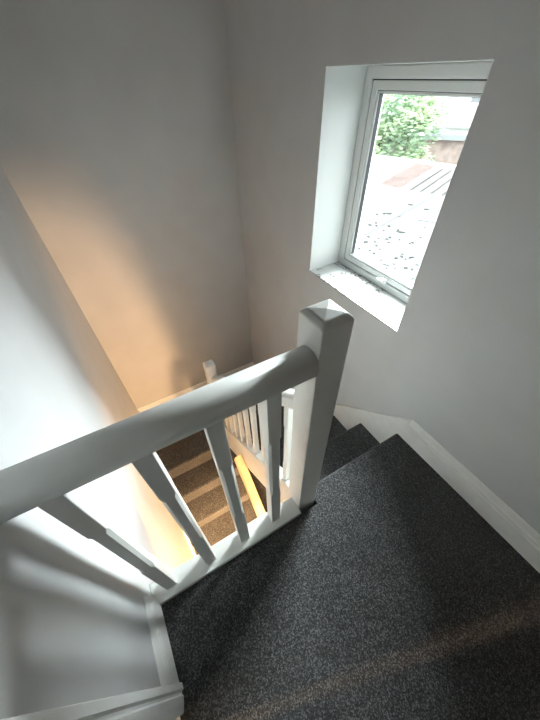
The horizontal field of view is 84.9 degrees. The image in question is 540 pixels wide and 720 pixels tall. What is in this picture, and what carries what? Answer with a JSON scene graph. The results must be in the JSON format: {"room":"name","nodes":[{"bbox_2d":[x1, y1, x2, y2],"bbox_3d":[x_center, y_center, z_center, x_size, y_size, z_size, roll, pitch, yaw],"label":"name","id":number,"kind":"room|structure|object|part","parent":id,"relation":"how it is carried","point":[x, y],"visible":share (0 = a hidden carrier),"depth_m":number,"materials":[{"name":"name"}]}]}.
{"room":"staircase landing","nodes":[
{"label":"staircase landing","id":0,"kind":"room"},
{"bbox_2d":[0,165,192,719],"bbox_3d":[-0.479,1.035,1.139,0.140,5.000,3.934,-23,48,-20],"label":"wall","id":1,"kind":"structure","parent":0,"point":[74,629],"depth_m":0.81,"materials":[{"name":"grey paint"}]},
{"bbox_2d":[0,682,183,719],"bbox_3d":[-0.093,0.590,-0.055,0.028,2.090,0.925,-23,48,-20],"label":"trim","id":2,"kind":"structure","parent":1,"relation":"attached to","point":[166,702],"depth_m":0.61,"materials":[{"name":"white paint"}]},
{"bbox_2d":[142,596,178,685],"bbox_3d":[-0.368,0.938,0.992,0.020,0.140,0.245,-23,48,-20],"label":"baseboard","id":3,"kind":"structure","parent":1,"relation":"attached to","point":[166,668],"depth_m":0.97,"materials":[{"name":"white paint"}]},
{"bbox_2d":[0,0,252,408],"bbox_3d":[-0.794,-0.501,2.719,1.788,5.000,0.200,-23,48,-20],"label":"wall","id":4,"kind":"structure","parent":0,"point":[117,143],"depth_m":1.83,"materials":[{"name":"grey paint"}]},
{"bbox_2d":[137,362,253,411],"bbox_3d":[-0.783,0.324,3.340,1.358,0.153,0.020,-23,48,-20],"label":"baseboard","id":5,"kind":"structure","parent":4,"relation":"attached to","point":[248,365],"depth_m":3.25,"materials":[{"name":"white paint"}]},
{"bbox_2d":[156,404,257,478],"bbox_3d":[-0.602,0.664,3.239,1.358,0.200,0.734,-23,48,-20],"label":"floor","id":6,"kind":"structure","parent":0,"point":[185,454],"depth_m":2.88,"materials":[{"name":"grey carpet"}]},
{"bbox_2d":[225,403,411,502],"bbox_3d":[0.137,0.618,2.296,0.689,1.551,1.210,-23,48,-20],"label":"staircase","id":7,"kind":"structure","parent":6,"relation":"on","point":[354,431],"depth_m":1.82,"materials":[{"name":"grey carpet"}]},
{"bbox_2d":[203,360,293,480],"bbox_3d":[-0.173,0.713,2.237,0.082,2.713,1.211,-23,48,-20],"label":"banister","id":8,"kind":"object","parent":7,"relation":"on","point":[232,422],"visible":0.5,"depth_m":1.71,"materials":[{"name":"white wood"}]},
{"bbox_3d":[-0.449,0.683,2.894,0.076,1.850,0.076,-23,48,-20],"label":"newel post","id":9,"kind":"part","parent":8,"relation":"part of","materials":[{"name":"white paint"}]},
{"bbox_3d":[-0.163,0.140,1.636,0.064,1.053,1.134,-23,48,-20],"label":"handrail","id":10,"kind":"part","parent":8,"relation":"part of","materials":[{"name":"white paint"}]},
{"bbox_2d":[234,455,265,516],"bbox_3d":[-0.058,1.302,2.428,0.076,0.840,0.770,-23,48,-20],"label":"handrail","id":11,"kind":"object","parent":7,"relation":"attached to","point":[239,460],"visible":0.34,"depth_m":2.39,"materials":[{"name":"yellow wood"}]},
{"bbox_2d":[235,454,267,511],"bbox_3d":[0.222,2.587,3.179,1.358,0.100,3.934,-23,48,-20],"label":"floor","id":12,"kind":"structure","parent":0,"point":[260,488],"depth_m":3.98,"materials":[{"name":"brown carpet"}]},
{"bbox_2d":[172,449,257,556],"bbox_3d":[-0.378,1.754,2.933,0.748,1.557,1.222,-23,48,-20],"label":"staircase","id":13,"kind":"structure","parent":12,"relation":"on","point":[200,487],"depth_m":2.92,"materials":[{"name":"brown carpet"}]},
{"bbox_2d":[161,434,539,719],"bbox_3d":[0.637,1.360,0.846,1.358,0.300,2.064,-23,48,-20],"label":"floor","id":14,"kind":"structure","parent":0,"point":[391,597],"depth_m":1.08,"materials":[{"name":"grey carpet"}]},
{"bbox_2d":[0,299,353,604],"bbox_3d":[-0.138,0.537,1.043,0.744,1.472,0.110,-23,48,-20],"label":"banister","id":15,"kind":"object","parent":14,"relation":"on","point":[49,481],"visible":0.85,"depth_m":0.66,"materials":[{"name":"white wood"}]},
{"bbox_3d":[-0.189,0.116,0.598,0.654,0.066,0.078,-23,48,-20],"label":"handrail","id":16,"kind":"part","parent":15,"relation":"part of","materials":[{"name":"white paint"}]},
{"bbox_3d":[-0.164,0.784,1.236,0.654,0.030,0.082,-23,48,-20],"label":"rail","id":17,"kind":"part","parent":15,"relation":"part of","materials":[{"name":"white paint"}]},
{"bbox_3d":[0.140,0.413,1.162,0.090,1.472,0.090,-23,48,-20],"label":"newel post","id":18,"kind":"part","parent":15,"relation":"part of","materials":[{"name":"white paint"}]},
{"bbox_2d":[223,0,539,533],"bbox_3d":[0.885,0.467,1.680,0.290,5.000,3.934,-23,48,-20],"label":"wall","id":19,"kind":"structure","parent":0,"point":[461,362],"depth_m":1.16,"materials":[{"name":"grey paint"}]},
{"bbox_2d":[310,61,492,331],"bbox_3d":[0.528,-0.706,1.330,0.280,0.893,0.695,-23,48,-20],"label":"window","id":20,"kind":"structure","parent":19,"relation":"in","point":[378,291],"depth_m":1.45,"materials":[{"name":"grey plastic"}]},
{"bbox_3d":[0.514,-0.379,1.631,0.225,0.007,0.694,-23,48,-20],"label":"sill","id":21,"kind":"part","parent":20,"relation":"part of","materials":[{"name":"paint"}]},
{"bbox_3d":[0.608,-0.435,1.611,0.032,0.027,0.053,-23,48,-20],"label":"handle","id":22,"kind":"part","parent":20,"relation":"part of","materials":[{"name":"grey plastic"}]},
{"bbox_3d":[0.620,-0.745,1.366,0.045,0.799,0.599,-23,48,-20],"label":"sash","id":23,"kind":"part","parent":20,"relation":"part of","materials":[{"name":"grey plastic"}]},
{"bbox_2d":[401,420,539,572],"bbox_3d":[1.221,0.967,0.907,0.020,0.153,2.030,-23,48,-20],"label":"baseboard","id":24,"kind":"structure","parent":19,"relation":"attached to","point":[518,533],"depth_m":1.28,"materials":[{"name":"white paint"}]},
{"label":"outside","id":25,"kind":"structure","parent":0,"visible":0},
{"bbox_2d":[355,182,444,284],"bbox_3d":[2.429,-2.279,5.192,6.772,0.256,9.090,-23,48,-20],"label":"flat roof","id":26,"kind":"structure","parent":25,"point":[379,199],"depth_m":5.01,"materials":[{"name":"stone"}]},
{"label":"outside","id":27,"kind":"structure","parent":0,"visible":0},
{"bbox_2d":[368,159,454,195],"bbox_3d":[4.877,-2.938,7.294,6.100,2.500,2.250,32,53,29],"label":"shed roof","id":28,"kind":"structure","parent":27,"point":[419,177],"depth_m":7.33,"materials":[{"name":"grey"}]},
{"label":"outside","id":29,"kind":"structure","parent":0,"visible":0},
{"bbox_2d":[386,128,468,153],"bbox_3d":[21.978,-10.198,16.270,64.000,0.200,70.000,-23,48,-20],"label":"ground","id":30,"kind":"structure","parent":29,"point":[466,129],"depth_m":28.92,"materials":[{"name":"white"}]},
{"bbox_2d":[371,154,455,167],"bbox_3d":[5.865,-3.873,8.335,9.499,2.500,0.250,32,53,29],"label":"wall","id":31,"kind":"structure","parent":30,"relation":"on","point":[376,159],"depth_m":8.65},
{"bbox_2d":[373,94,453,161],"bbox_3d":[4.699,-8.960,12.141,3.194,4.502,5.417,-25,49,-22],"label":"leafy tree","id":32,"kind":"object","parent":30,"relation":"on","point":[400,118],"visible":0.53,"depth_m":10.59,"materials":[{"name":"green plant"}]},
{"bbox_2d":[405,97,479,164],"bbox_3d":[11.648,-12.556,13.472,9.100,7.500,6.400,15,47,16],"label":"house","id":33,"kind":"structure","parent":30,"relation":"on","point":[447,149],"depth_m":13.58,"materials":[{"name":"brick"}]},
{"bbox_3d":[10.418,-9.887,12.603,7.600,0.050,0.050,15,47,16],"label":"railing","id":34,"kind":"part","parent":33,"relation":"part of","materials":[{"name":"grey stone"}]},
{"bbox_3d":[9.288,-11.756,12.758,0.740,0.950,0.030,15,47,16],"label":"pane","id":35,"kind":"part","parent":33,"relation":"part of","materials":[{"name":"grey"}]}
]}

